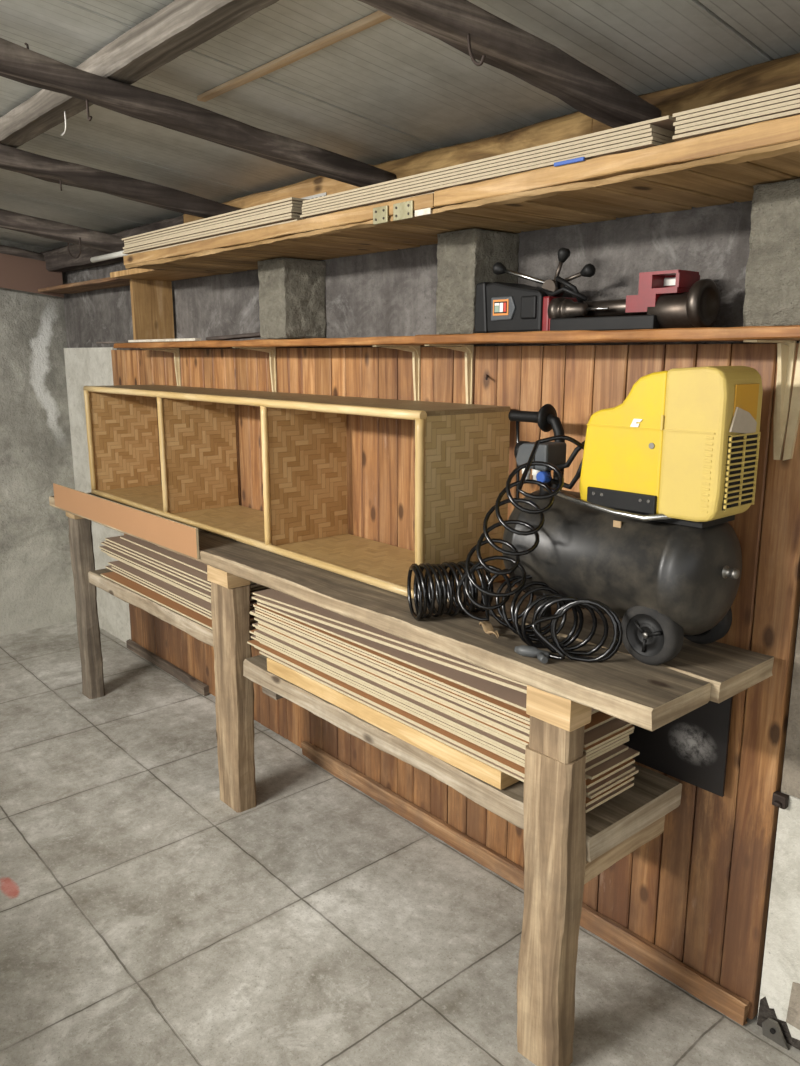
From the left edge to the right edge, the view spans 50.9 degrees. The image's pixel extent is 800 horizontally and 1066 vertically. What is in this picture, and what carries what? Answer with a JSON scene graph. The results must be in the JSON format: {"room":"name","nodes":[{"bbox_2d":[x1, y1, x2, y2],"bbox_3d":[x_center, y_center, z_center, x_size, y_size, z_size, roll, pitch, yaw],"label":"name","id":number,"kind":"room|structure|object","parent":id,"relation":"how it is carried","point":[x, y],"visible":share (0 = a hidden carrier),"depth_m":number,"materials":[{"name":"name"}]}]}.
{"room":"woodworking shop","nodes":[
{"label":"woodworking shop","id":0,"kind":"room"},
{"bbox_2d":[0,239,76,635],"bbox_3d":[-3.825,-0.513,3.255,4.979,2.750,0.250,-10,16,-40],"label":"wall","id":1,"kind":"structure","parent":0,"point":[37,580],"depth_m":4.70,"materials":[{"name":"concrete"}]},
{"bbox_2d":[0,620,799,1065],"bbox_3d":[-1.341,1.446,0.942,5.200,0.120,7.900,-10,16,-40],"label":"floor","id":2,"kind":"structure","parent":0,"point":[146,919],"depth_m":2.35,"materials":[{"name":"tile"}]},
{"bbox_2d":[49,483,773,1065],"bbox_3d":[-0.383,0.468,2.833,0.469,1.006,3.055,-10,16,-40],"label":"workbench","id":3,"kind":"object","parent":2,"relation":"on","point":[566,846],"depth_m":1.89,"materials":[{"name":"brown wood"}]},
{"bbox_2d":[88,568,257,646],"bbox_3d":[-0.877,0.264,3.443,0.362,0.063,1.162,-10,16,-40],"label":"shelf","id":4,"kind":"object","parent":3,"relation":"attached to","point":[198,631],"depth_m":3.29,"materials":[{"name":"brown wood"}]},
{"bbox_2d":[101,572,257,628],"bbox_3d":[-0.860,0.240,3.375,0.290,0.006,1.016,-10,16,-40],"label":"sheet","id":5,"kind":"object","parent":3,"relation":"on","point":[115,577],"visible":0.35,"depth_m":3.29,"materials":[{"name":"brown wood"}]},
{"bbox_2d":[115,572,255,621],"bbox_3d":[-0.810,0.225,3.391,0.290,0.006,0.997,-10,16,-40],"label":"sheet","id":6,"kind":"object","parent":5,"relation":"on","point":[252,617],"visible":0.02,"depth_m":3.01,"materials":[{"name":"brown wood"}]},
{"bbox_2d":[105,565,250,619],"bbox_3d":[-0.840,0.206,3.351,0.290,0.016,0.967,-10,16,-40],"label":"sheet","id":7,"kind":"object","parent":6,"relation":"on","point":[109,567],"visible":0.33,"depth_m":3.23,"materials":[{"name":"beige wood"}]},
{"bbox_2d":[112,566,254,615],"bbox_3d":[-0.816,0.200,3.322,0.290,0.016,0.901,-10,16,-40],"label":"sheet","id":8,"kind":"object","parent":7,"relation":"on","point":[113,567],"visible":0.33,"depth_m":3.19,"materials":[{"name":"beige wood"}]},
{"bbox_2d":[108,561,254,612],"bbox_3d":[-0.827,0.186,3.330,0.290,0.016,0.934,-10,16,-40],"label":"sheet","id":9,"kind":"object","parent":8,"relation":"on","point":[169,588],"visible":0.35,"depth_m":3.23,"materials":[{"name":"beige wood"}]},
{"bbox_2d":[250,600,257,605],"bbox_3d":[-0.788,0.170,3.348,0.290,0.016,0.922,-10,16,-40],"label":"sheet","id":10,"kind":"object","parent":9,"relation":"on","point":[252,602],"visible":0.02,"depth_m":2.99,"materials":[{"name":"beige wood"}]},
{"bbox_2d":[107,554,254,602],"bbox_3d":[-0.829,0.153,3.343,0.290,0.016,0.968,-10,16,-40],"label":"sheet","id":11,"kind":"object","parent":10,"relation":"on","point":[251,599],"visible":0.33,"depth_m":3.19,"materials":[{"name":"beige wood"}]},
{"bbox_2d":[101,549,256,600],"bbox_3d":[-0.851,0.139,3.353,0.290,0.016,1.012,-10,16,-40],"label":"sheet","id":12,"kind":"object","parent":11,"relation":"on","point":[102,550],"visible":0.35,"depth_m":3.20,"materials":[{"name":"beige wood"}]},
{"bbox_2d":[99,546,270,597],"bbox_3d":[-0.855,0.127,3.352,0.290,0.016,1.026,-10,16,-40],"label":"sheet","id":13,"kind":"object","parent":12,"relation":"on","point":[110,550],"visible":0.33,"depth_m":3.21,"materials":[{"name":"beige wood"}]},
{"bbox_2d":[251,586,266,590],"bbox_3d":[-0.812,0.112,3.366,0.290,0.016,0.989,-10,16,-40],"label":"sheet","id":14,"kind":"object","parent":13,"relation":"on","point":[259,587],"visible":0.02,"depth_m":2.99,"materials":[{"name":"brown wood"}]},
{"bbox_2d":[101,542,262,591],"bbox_3d":[-0.846,0.106,3.335,0.290,0.016,1.000,-10,16,-40],"label":"sheet","id":15,"kind":"object","parent":14,"relation":"on","point":[253,585],"visible":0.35,"depth_m":3.17,"materials":[{"name":"beige wood"}]},
{"bbox_2d":[104,540,253,588],"bbox_3d":[-0.837,0.096,3.326,0.290,0.016,0.959,-10,16,-40],"label":"sheet","id":16,"kind":"object","parent":15,"relation":"on","point":[106,541],"visible":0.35,"depth_m":3.19,"materials":[{"name":"beige wood"}]},
{"bbox_2d":[105,535,210,584],"bbox_3d":[-0.833,0.085,3.324,0.290,0.016,0.957,-10,16,-40],"label":"sheet","id":17,"kind":"object","parent":16,"relation":"on","point":[192,572],"visible":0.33,"depth_m":3.24,"materials":[{"name":"beige wood"}]},
{"bbox_2d":[120,535,206,573],"bbox_3d":[-0.780,0.073,3.320,0.290,0.016,0.894,-10,16,-40],"label":"sheet","id":18,"kind":"object","parent":17,"relation":"on","point":[197,565],"visible":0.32,"depth_m":3.26,"materials":[{"name":"beige wood"}]},
{"bbox_2d":[83,385,509,598],"bbox_3d":[-0.547,-0.257,3.011,0.329,0.484,2.221,-10,16,-39],"label":"cubby","id":19,"kind":"object","parent":3,"relation":"on","point":[462,450],"visible":0.93,"depth_m":2.72,"materials":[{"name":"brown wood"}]},
{"bbox_2d":[267,658,519,789],"bbox_3d":[-0.040,0.488,2.364,0.150,0.047,1.000,-10,16,-40],"label":"board","id":20,"kind":"object","parent":3,"relation":"on","point":[452,756],"visible":0.44,"depth_m":2.21,"materials":[{"name":"beige wood"}]},
{"bbox_2d":[259,651,633,812],"bbox_3d":[0.035,0.474,2.297,0.175,0.006,1.285,-10,16,-40],"label":"sheet","id":21,"kind":"object","parent":20,"relation":"on","point":[602,800],"visible":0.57,"depth_m":2.10,"materials":[{"name":"beige wood"}]},
{"bbox_2d":[255,647,523,776],"bbox_3d":[0.018,0.461,2.323,0.175,0.006,1.306,-10,16,-40],"label":"sheet","id":22,"kind":"object","parent":21,"relation":"on","point":[255,647],"visible":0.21,"depth_m":2.21,"materials":[{"name":"beige wood"}]},
{"bbox_2d":[247,640,633,806],"bbox_3d":[0.011,0.454,2.321,0.175,0.006,1.357,-10,16,-40],"label":"sheet","id":23,"kind":"object","parent":22,"relation":"on","point":[508,764],"visible":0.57,"depth_m":2.17,"materials":[{"name":"beige wood"}]},
{"bbox_2d":[260,642,637,798],"bbox_3d":[0.039,0.445,2.314,0.175,0.006,1.309,-10,16,-40],"label":"sheet","id":24,"kind":"object","parent":23,"relation":"on","point":[635,771],"visible":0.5,"depth_m":1.91,"materials":[{"name":"beige wood"}]},
{"bbox_2d":[586,765,634,794],"bbox_3d":[0.044,0.441,2.300,0.175,0.006,1.273,-10,16,-40],"label":"sheet","id":25,"kind":"object","parent":24,"relation":"on","point":[608,780],"visible":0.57,"depth_m":1.83,"materials":[{"name":"beige wood"}]},
{"bbox_2d":[251,635,524,765],"bbox_3d":[0.007,0.429,2.321,0.175,0.006,1.302,-10,16,-40],"label":"sheet","id":26,"kind":"object","parent":25,"relation":"on","point":[252,636],"visible":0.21,"depth_m":2.20,"materials":[{"name":"beige wood"}]},
{"bbox_2d":[256,636,524,762],"bbox_3d":[0.017,0.424,2.309,0.175,0.006,1.270,-10,16,-40],"label":"sheet","id":27,"kind":"object","parent":26,"relation":"on","point":[257,637],"visible":0.21,"depth_m":2.19,"materials":[{"name":"beige wood"}]},
{"bbox_2d":[249,629,634,787],"bbox_3d":[0.016,0.416,2.312,0.175,0.006,1.344,-10,16,-40],"label":"sheet","id":28,"kind":"object","parent":27,"relation":"on","point":[589,782],"visible":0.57,"depth_m":2.05,"materials":[{"name":"beige wood"}]},
{"bbox_2d":[254,630,587,779],"bbox_3d":[0.019,0.410,2.305,0.175,0.006,1.298,-10,16,-40],"label":"sheet","id":29,"kind":"object","parent":28,"relation":"on","point":[474,730],"visible":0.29,"depth_m":2.20,"materials":[{"name":"beige wood"}]},
{"bbox_2d":[258,629,638,779],"bbox_3d":[0.036,0.402,2.310,0.175,0.006,1.318,-10,16,-40],"label":"sheet","id":30,"kind":"object","parent":29,"relation":"on","point":[619,759],"visible":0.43,"depth_m":1.83,"materials":[{"name":"beige wood"}]},
{"bbox_2d":[255,627,627,771],"bbox_3d":[0.022,0.394,2.302,0.175,0.006,1.288,-10,16,-40],"label":"sheet","id":31,"kind":"object","parent":30,"relation":"on","point":[612,753],"visible":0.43,"depth_m":1.89,"materials":[{"name":"beige wood"}]},
{"bbox_2d":[252,623,525,747],"bbox_3d":[0.009,0.385,2.306,0.175,0.006,1.280,-10,16,-40],"label":"sheet","id":32,"kind":"object","parent":31,"relation":"on","point":[254,624],"visible":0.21,"depth_m":2.19,"materials":[{"name":"beige wood"}]},
{"bbox_2d":[258,624,528,744],"bbox_3d":[0.019,0.381,2.292,0.175,0.006,1.247,-10,16,-40],"label":"sheet","id":33,"kind":"object","parent":32,"relation":"on","point":[438,704],"visible":0.21,"depth_m":2.17,"materials":[{"name":"beige wood"}]},
{"bbox_2d":[258,621,628,762],"bbox_3d":[0.028,0.374,2.290,0.175,0.006,1.272,-10,16,-40],"label":"sheet","id":34,"kind":"object","parent":33,"relation":"on","point":[345,660],"visible":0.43,"depth_m":2.10,"materials":[{"name":"beige wood"}]},
{"bbox_2d":[254,617,628,759],"bbox_3d":[0.020,0.366,2.294,0.175,0.006,1.291,-10,16,-40],"label":"sheet","id":35,"kind":"object","parent":34,"relation":"on","point":[433,695],"visible":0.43,"depth_m":2.14,"materials":[{"name":"beige wood"}]},
{"bbox_2d":[250,613,528,733],"bbox_3d":[0.012,0.352,2.309,0.175,0.006,1.328,-10,16,-40],"label":"sheet","id":36,"kind":"object","parent":35,"relation":"on","point":[250,613],"visible":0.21,"depth_m":2.19,"materials":[{"name":"beige wood"}]},
{"bbox_2d":[250,610,633,755],"bbox_3d":[0.016,0.348,2.294,0.175,0.006,1.324,-10,16,-40],"label":"sheet","id":37,"kind":"object","parent":36,"relation":"on","point":[253,611],"visible":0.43,"depth_m":2.11,"materials":[{"name":"beige wood"}]},
{"bbox_2d":[255,610,633,752],"bbox_3d":[0.027,0.343,2.285,0.175,0.006,1.297,-10,16,-40],"label":"sheet","id":38,"kind":"object","parent":37,"relation":"on","point":[629,728],"visible":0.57,"depth_m":2.07,"materials":[{"name":"beige wood"}]},
{"bbox_2d":[255,607,631,747],"bbox_3d":[0.024,0.334,2.294,0.175,0.006,1.301,-10,16,-40],"label":"sheet","id":39,"kind":"object","parent":38,"relation":"on","point":[592,736],"visible":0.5,"depth_m":1.94,"materials":[{"name":"beige wood"}]},
{"bbox_2d":[253,604,615,732],"bbox_3d":[0.009,0.321,2.298,0.170,0.006,1.270,-10,16,-40],"label":"sheet","id":40,"kind":"object","parent":39,"relation":"on","point":[598,718],"visible":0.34,"depth_m":2.08,"materials":[{"name":"beige wood"}]},
{"bbox_2d":[257,602,598,714],"bbox_3d":[0.010,0.306,2.296,0.170,0.015,1.230,-10,16,-40],"label":"sheet","id":41,"kind":"object","parent":40,"relation":"on","point":[515,698],"visible":0.33,"depth_m":2.11,"materials":[{"name":"beige wood"}]},
{"bbox_2d":[252,596,526,692],"bbox_3d":[-0.022,0.268,2.319,0.178,0.046,1.178,-10,16,-40],"label":"sheet","id":42,"kind":"object","parent":41,"relation":"on","point":[499,680],"visible":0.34,"depth_m":2.17,"materials":[{"name":"beige wood"}]},
{"bbox_2d":[253,589,526,686],"bbox_3d":[-0.015,0.259,2.318,0.166,0.046,1.210,-10,16,-40],"label":"sheet","id":43,"kind":"object","parent":42,"relation":"on","point":[270,594],"visible":0.34,"depth_m":2.36,"materials":[{"name":"beige wood"}]},
{"bbox_2d":[243,655,681,862],"bbox_3d":[0.075,0.537,2.395,0.366,0.070,1.402,-10,16,-40],"label":"shelf","id":44,"kind":"object","parent":3,"relation":"attached to","point":[613,823],"depth_m":1.99,"materials":[{"name":"brown wood"}]},
{"bbox_2d":[479,621,498,637],"bbox_3d":[0.199,0.217,1.885,0.024,0.021,0.119,-2,12,-11],"label":"dry leaf","id":45,"kind":"object","parent":3,"relation":"on","point":[487,626],"visible":0.99,"depth_m":1.89,"materials":[{"name":"brown plant"}]},
{"bbox_2d":[407,435,622,663],"bbox_3d":[0.250,0.009,1.854,0.244,0.445,0.564,-10,16,-40],"label":"air hose","id":46,"kind":"object","parent":3,"relation":"on","point":[423,600],"visible":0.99,"depth_m":1.81,"materials":[{"name":"black plastic"}]},
{"bbox_2d":[502,366,762,664],"bbox_3d":[0.453,-0.069,1.855,0.259,0.595,0.655,-10,16,-40],"label":"air compressor","id":47,"kind":"object","parent":3,"relation":"on","point":[647,535],"visible":0.91,"depth_m":1.66,"materials":[{"name":"black paint"}]},
{"bbox_2d":[514,441,565,482],"bbox_3d":[0.311,-0.163,1.937,0.109,0.094,0.148,-10,16,-40],"label":"switch","id":48,"kind":"object","parent":47,"relation":"attached to","point":[554,453],"depth_m":1.90,"materials":[{"name":"black plastic"}]},
{"bbox_2d":[722,432,760,510],"bbox_3d":[0.638,-0.116,1.571,0.111,0.140,0.007,-10,16,-40],"label":"vent grille","id":49,"kind":"object","parent":47,"relation":"attached to","point":[740,450],"depth_m":1.56,"materials":[{"name":"yellow plastic"}]},
{"bbox_2d":[623,696,732,796],"bbox_3d":[0.555,0.405,2.101,0.008,0.316,0.565,-10,16,-40],"label":"panel","id":50,"kind":"object","parent":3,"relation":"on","point":[692,748],"visible":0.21,"depth_m":1.96,"materials":[{"name":"metal"}]},
{"bbox_2d":[0,0,799,272],"bbox_3d":[-1.327,-0.921,0.383,5.150,0.804,7.800,-10,16,-40],"label":"ceiling","id":51,"kind":"structure","parent":0,"point":[199,109],"depth_m":1.88,"materials":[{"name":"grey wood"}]},
{"bbox_2d":[0,253,63,297],"bbox_3d":[-2.258,-1.350,4.167,1.142,0.302,0.006,-10,16,-40],"label":"panel","id":52,"kind":"object","parent":51,"relation":"hanging from","point":[16,273],"visible":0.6,"depth_m":4.42,"materials":[{"name":"brown wood"}]},
{"bbox_2d":[61,111,66,135],"bbox_3d":[-0.850,-1.036,2.122,0.005,0.056,0.034,-10,16,-40],"label":"ceiling hook","id":53,"kind":"object","parent":51,"relation":"hanging from","point":[63,134],"visible":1,"depth_m":2.11,"materials":[{"name":"metal"}]},
{"bbox_2d":[68,237,80,258],"bbox_3d":[-1.359,-1.186,3.508,0.007,0.080,0.142,-10,16,-40],"label":"ceiling hook","id":54,"kind":"object","parent":51,"relation":"hanging from","point":[79,237],"visible":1,"depth_m":3.49,"materials":[{"name":"metal"}]},
{"bbox_2d":[86,100,91,120],"bbox_3d":[-0.681,-0.931,1.839,0.006,0.055,0.021,-10,16,-40],"label":"ceiling hook","id":55,"kind":"object","parent":51,"relation":"hanging from","point":[89,117],"visible":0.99,"depth_m":1.84,"materials":[{"name":"metal"}]},
{"bbox_2d":[467,33,485,65],"bbox_3d":[0.124,-0.797,1.377,0.006,0.062,0.043,-10,16,-40],"label":"ceiling hook","id":56,"kind":"object","parent":51,"relation":"hanging from","point":[474,61],"visible":1,"depth_m":1.38,"materials":[{"name":"metal"}]},
{"bbox_2d":[62,179,799,1049],"bbox_3d":[0.563,0.045,2.144,0.384,2.120,7.600,-10,16,-40],"label":"wall","id":57,"kind":"structure","parent":0,"point":[718,890],"depth_m":2.16,"materials":[{"name":"wood"}]},
{"bbox_2d":[38,277,129,293],"bbox_3d":[-1.462,-1.204,4.074,0.183,0.020,1.180,-10,16,-40],"label":"board","id":58,"kind":"object","parent":57,"relation":"attached to","point":[103,283],"visible":0.8,"depth_m":4.09,"materials":[{"name":"brown wood"}]},
{"bbox_2d":[126,639,208,695],"bbox_3d":[-1.179,0.663,4.208,0.028,0.052,0.860,-10,16,-40],"label":"baseboard","id":59,"kind":"structure","parent":57,"relation":"attached to","point":[200,687],"depth_m":4.15,"materials":[{"name":"brown wood"}]},
{"bbox_2d":[110,115,799,342],"bbox_3d":[0.077,-0.679,2.204,0.414,0.312,3.756,-10,16,-40],"label":"wall shelf","id":60,"kind":"object","parent":57,"relation":"attached to","point":[723,167],"depth_m":1.86,"materials":[{"name":"brown wood"}]},
{"bbox_2d":[90,251,127,262],"bbox_3d":[-1.156,-1.167,3.507,0.023,0.024,0.650,-10,16,-40],"label":"pipe","id":61,"kind":"object","parent":60,"relation":"on","point":[115,254],"visible":0.53,"depth_m":3.60,"materials":[{"name":"white plastic"}]},
{"bbox_3d":[-0.528,-0.949,2.839,0.330,0.006,1.116,-10,16,-40],"label":"sheet","id":62,"kind":"object","parent":60,"relation":"on","visible":0},
{"bbox_3d":[-0.525,-0.957,2.835,0.330,0.006,1.111,-10,16,-40],"label":"sheet","id":63,"kind":"object","parent":62,"relation":"on","visible":0},
{"bbox_3d":[-0.525,-0.964,2.833,0.330,0.006,1.112,-10,16,-40],"label":"sheet","id":64,"kind":"object","parent":63,"relation":"on","visible":0},
{"bbox_2d":[128,219,299,254],"bbox_3d":[-0.525,-0.972,2.831,0.330,0.006,1.109,-10,16,-40],"label":"sheet","id":65,"kind":"object","parent":64,"relation":"on","point":[295,219],"visible":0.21,"depth_m":2.64,"materials":[{"name":"beige wood"}]},
{"bbox_2d":[122,216,305,253],"bbox_3d":[-0.542,-0.978,2.824,0.330,0.006,1.116,-10,16,-40],"label":"sheet","id":66,"kind":"object","parent":65,"relation":"on","point":[288,218],"visible":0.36,"depth_m":2.62,"materials":[{"name":"beige wood"}]},
{"bbox_2d":[123,213,301,251],"bbox_3d":[-0.539,-0.986,2.821,0.330,0.006,1.108,-10,16,-40],"label":"sheet","id":67,"kind":"object","parent":66,"relation":"on","point":[288,214],"visible":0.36,"depth_m":2.60,"materials":[{"name":"beige wood"}]},
{"bbox_2d":[123,209,301,248],"bbox_3d":[-0.539,-0.992,2.813,0.330,0.006,1.110,-10,16,-40],"label":"sheet","id":68,"kind":"object","parent":67,"relation":"on","point":[291,210],"visible":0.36,"depth_m":2.59,"materials":[{"name":"beige wood"}]},
{"bbox_2d":[124,207,302,246],"bbox_3d":[-0.535,-1.000,2.816,0.330,0.006,1.102,-10,16,-40],"label":"sheet","id":69,"kind":"object","parent":68,"relation":"on","point":[289,208],"visible":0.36,"depth_m":2.59,"materials":[{"name":"beige wood"}]},
{"bbox_2d":[124,204,303,244],"bbox_3d":[-0.535,-1.008,2.816,0.330,0.006,1.105,-10,16,-40],"label":"sheet","id":70,"kind":"object","parent":69,"relation":"on","point":[289,205],"visible":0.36,"depth_m":2.59,"materials":[{"name":"beige wood"}]},
{"bbox_2d":[124,201,304,242],"bbox_3d":[-0.535,-1.016,2.813,0.330,0.006,1.103,-10,16,-40],"label":"sheet","id":71,"kind":"object","parent":70,"relation":"on","point":[288,202],"visible":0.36,"depth_m":2.59,"materials":[{"name":"beige wood"}]},
{"bbox_2d":[122,192,326,240],"bbox_3d":[-0.539,-1.036,2.806,0.330,0.034,1.120,-10,16,-40],"label":"sheet","id":72,"kind":"object","parent":71,"relation":"on","point":[290,198],"depth_m":2.52,"materials":[{"name":"beige wood"}]},
{"bbox_3d":[0.223,-0.771,2.000,0.330,0.006,1.069,-10,16,-40],"label":"sheet","id":73,"kind":"object","parent":60,"relation":"on","visible":0},
{"bbox_3d":[0.221,-0.778,2.001,0.330,0.005,1.081,-10,16,-40],"label":"sheet","id":74,"kind":"object","parent":73,"relation":"on","visible":0},
{"bbox_3d":[0.219,-0.786,2.001,0.330,0.006,1.083,-10,16,-40],"label":"sheet","id":75,"kind":"object","parent":74,"relation":"on","visible":0},
{"bbox_2d":[306,148,644,218],"bbox_3d":[0.226,-0.791,1.993,0.330,0.006,1.081,-10,16,-40],"label":"sheet","id":76,"kind":"object","parent":75,"relation":"on","point":[644,148],"visible":0.07,"depth_m":1.98,"materials":[{"name":"beige wood"}]},
{"bbox_2d":[300,140,662,217],"bbox_3d":[0.210,-0.797,1.987,0.330,0.006,1.086,-10,16,-40],"label":"sheet","id":77,"kind":"object","parent":76,"relation":"on","point":[651,143],"visible":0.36,"depth_m":1.79,"materials":[{"name":"beige wood"}]},
{"bbox_2d":[302,136,671,214],"bbox_3d":[0.214,-0.803,1.984,0.330,0.006,1.079,-10,16,-40],"label":"sheet","id":78,"kind":"object","parent":77,"relation":"on","point":[652,138],"visible":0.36,"depth_m":1.73,"materials":[{"name":"beige wood"}]},
{"bbox_2d":[302,132,675,211],"bbox_3d":[0.213,-0.810,1.982,0.330,0.006,1.076,-10,16,-40],"label":"sheet","id":79,"kind":"object","parent":78,"relation":"on","point":[650,134],"visible":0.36,"depth_m":1.73,"materials":[{"name":"beige wood"}]},
{"bbox_2d":[302,128,674,208],"bbox_3d":[0.213,-0.817,1.981,0.330,0.006,1.076,-10,16,-40],"label":"sheet","id":80,"kind":"object","parent":79,"relation":"on","point":[649,130],"visible":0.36,"depth_m":1.73,"materials":[{"name":"beige wood"}]},
{"bbox_2d":[302,124,675,205],"bbox_3d":[0.213,-0.824,1.980,0.330,0.006,1.070,-10,16,-40],"label":"sheet","id":81,"kind":"object","parent":80,"relation":"on","point":[648,126],"visible":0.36,"depth_m":1.73,"materials":[{"name":"beige wood"}]},
{"bbox_2d":[303,115,677,202],"bbox_3d":[0.225,-0.828,1.963,0.330,0.006,1.102,-10,16,-40],"label":"sheet","id":82,"kind":"object","parent":81,"relation":"on","point":[666,122],"visible":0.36,"depth_m":1.68,"materials":[{"name":"beige wood"}]},
{"bbox_3d":[0.934,-0.602,1.206,0.330,0.006,1.014,-10,16,-40],"label":"sheet","id":83,"kind":"object","parent":60,"relation":"on","visible":0},
{"bbox_3d":[0.939,-0.608,1.198,0.330,0.005,1.014,-10,16,-40],"label":"sheet","id":84,"kind":"object","parent":83,"relation":"on","visible":0},
{"bbox_3d":[0.936,-0.615,1.200,0.330,0.006,1.002,-10,16,-40],"label":"sheet","id":85,"kind":"object","parent":84,"relation":"on","visible":0},
{"bbox_3d":[0.935,-0.622,1.200,0.330,0.005,1.015,-10,16,-40],"label":"sheet","id":86,"kind":"object","parent":85,"relation":"on","visible":0},
{"bbox_2d":[672,109,799,140],"bbox_3d":[0.926,-0.627,1.187,0.330,0.006,1.005,-10,16,-40],"label":"sheet","id":87,"kind":"object","parent":86,"relation":"on","point":[698,133],"visible":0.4,"depth_m":1.37,"materials":[{"name":"beige wood"}]},
{"bbox_2d":[675,103,799,134],"bbox_3d":[0.925,-0.633,1.181,0.330,0.006,1.000,-10,16,-40],"label":"sheet","id":88,"kind":"object","parent":87,"relation":"on","point":[796,106],"visible":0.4,"depth_m":1.36,"materials":[{"name":"beige wood"}]},
{"bbox_2d":[675,99,799,129],"bbox_3d":[0.928,-0.639,1.179,0.330,0.006,1.007,-10,16,-40],"label":"sheet","id":89,"kind":"object","parent":88,"relation":"on","point":[793,102],"visible":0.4,"depth_m":1.36,"materials":[{"name":"beige wood"}]},
{"bbox_2d":[673,94,799,125],"bbox_3d":[0.926,-0.647,1.180,0.330,0.006,1.008,-10,16,-40],"label":"sheet","id":90,"kind":"object","parent":89,"relation":"on","point":[794,97],"visible":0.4,"depth_m":1.36,"materials":[{"name":"beige wood"}]},
{"bbox_2d":[676,89,799,120],"bbox_3d":[0.928,-0.653,1.175,0.330,0.006,1.006,-10,16,-40],"label":"sheet","id":91,"kind":"object","parent":90,"relation":"on","point":[794,92],"visible":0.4,"depth_m":1.36,"materials":[{"name":"beige wood"}]},
{"bbox_2d":[672,84,799,117],"bbox_3d":[0.924,-0.660,1.178,0.330,0.006,1.008,-10,16,-40],"label":"sheet","id":92,"kind":"object","parent":91,"relation":"on","point":[794,87],"visible":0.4,"depth_m":1.36,"materials":[{"name":"beige wood"}]},
{"bbox_2d":[113,325,799,459],"bbox_3d":[0.187,-0.395,2.258,0.198,0.274,4.200,-10,16,-40],"label":"wall shelf","id":93,"kind":"object","parent":57,"relation":"attached to","point":[786,338],"visible":0.94,"depth_m":1.89,"materials":[{"name":"brown wood"}]},
{"bbox_2d":[96,341,133,343],"bbox_3d":[-1.267,-0.862,3.799,0.055,0.006,0.410,-10,16,-40],"label":"lath","id":94,"kind":"object","parent":93,"relation":"on","point":[114,341],"visible":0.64,"depth_m":3.75,"materials":[{"name":"grey wood"}]},
{"bbox_2d":[128,338,200,341],"bbox_3d":[-0.959,-0.778,3.392,0.026,0.010,0.600,-10,16,-40],"label":"lath","id":95,"kind":"object","parent":93,"relation":"on","point":[179,339],"visible":1,"depth_m":3.35,"materials":[{"name":"white paint"}]},
{"bbox_2d":[206,332,259,340],"bbox_3d":[-0.592,-0.730,3.120,0.071,0.025,0.400,-10,16,-40],"label":"lath","id":96,"kind":"object","parent":93,"relation":"on","point":[256,334],"visible":0.79,"depth_m":3.11,"materials":[{"name":"grey wood"}]},
{"bbox_2d":[474,247,719,332],"bbox_3d":[0.442,-0.571,1.961,0.136,0.196,0.620,-10,16,-40],"label":"press","id":97,"kind":"object","parent":93,"relation":"on","point":[678,298],"visible":0.92,"depth_m":1.94,"materials":[{"name":"black metal"}]},
{"bbox_2d":[491,296,515,320],"bbox_3d":[0.258,-0.557,2.086,0.011,0.058,0.079,-10,16,-40],"label":"switch plate","id":98,"kind":"object","parent":97,"relation":"attached to","point":[503,308],"depth_m":2.08,"materials":[{"name":"grey plastic"}]},
{"bbox_2d":[521,295,536,318],"bbox_3d":[0.311,-0.544,2.026,0.011,0.054,0.047,-10,16,-40],"label":"switch","id":99,"kind":"object","parent":97,"relation":"attached to","point":[528,302],"depth_m":2.02,"materials":[{"name":"black plastic"}]},
{"bbox_2d":[301,741,750,1025],"bbox_3d":[0.219,0.989,2.645,0.030,0.065,1.820,-10,16,-40],"label":"baseboard","id":100,"kind":"structure","parent":57,"relation":"attached to","point":[735,1007],"depth_m":2.47,"materials":[{"name":"brown wood"}]},
{"bbox_2d":[762,1017,789,1050],"bbox_3d":[0.863,1.148,1.930,0.012,0.049,0.065,-10,16,-40],"label":"anchor plate","id":101,"kind":"object","parent":57,"relation":"attached to","point":[771,1029],"visible":1,"depth_m":1.93,"materials":[{"name":"metal"}]},
{"bbox_2d":[772,791,788,808],"bbox_3d":[0.837,0.591,1.853,0.029,0.030,0.030,-10,16,-40],"label":"bracket","id":102,"kind":"object","parent":57,"relation":"attached to","point":[779,799],"depth_m":1.85,"materials":[{"name":"metal"}]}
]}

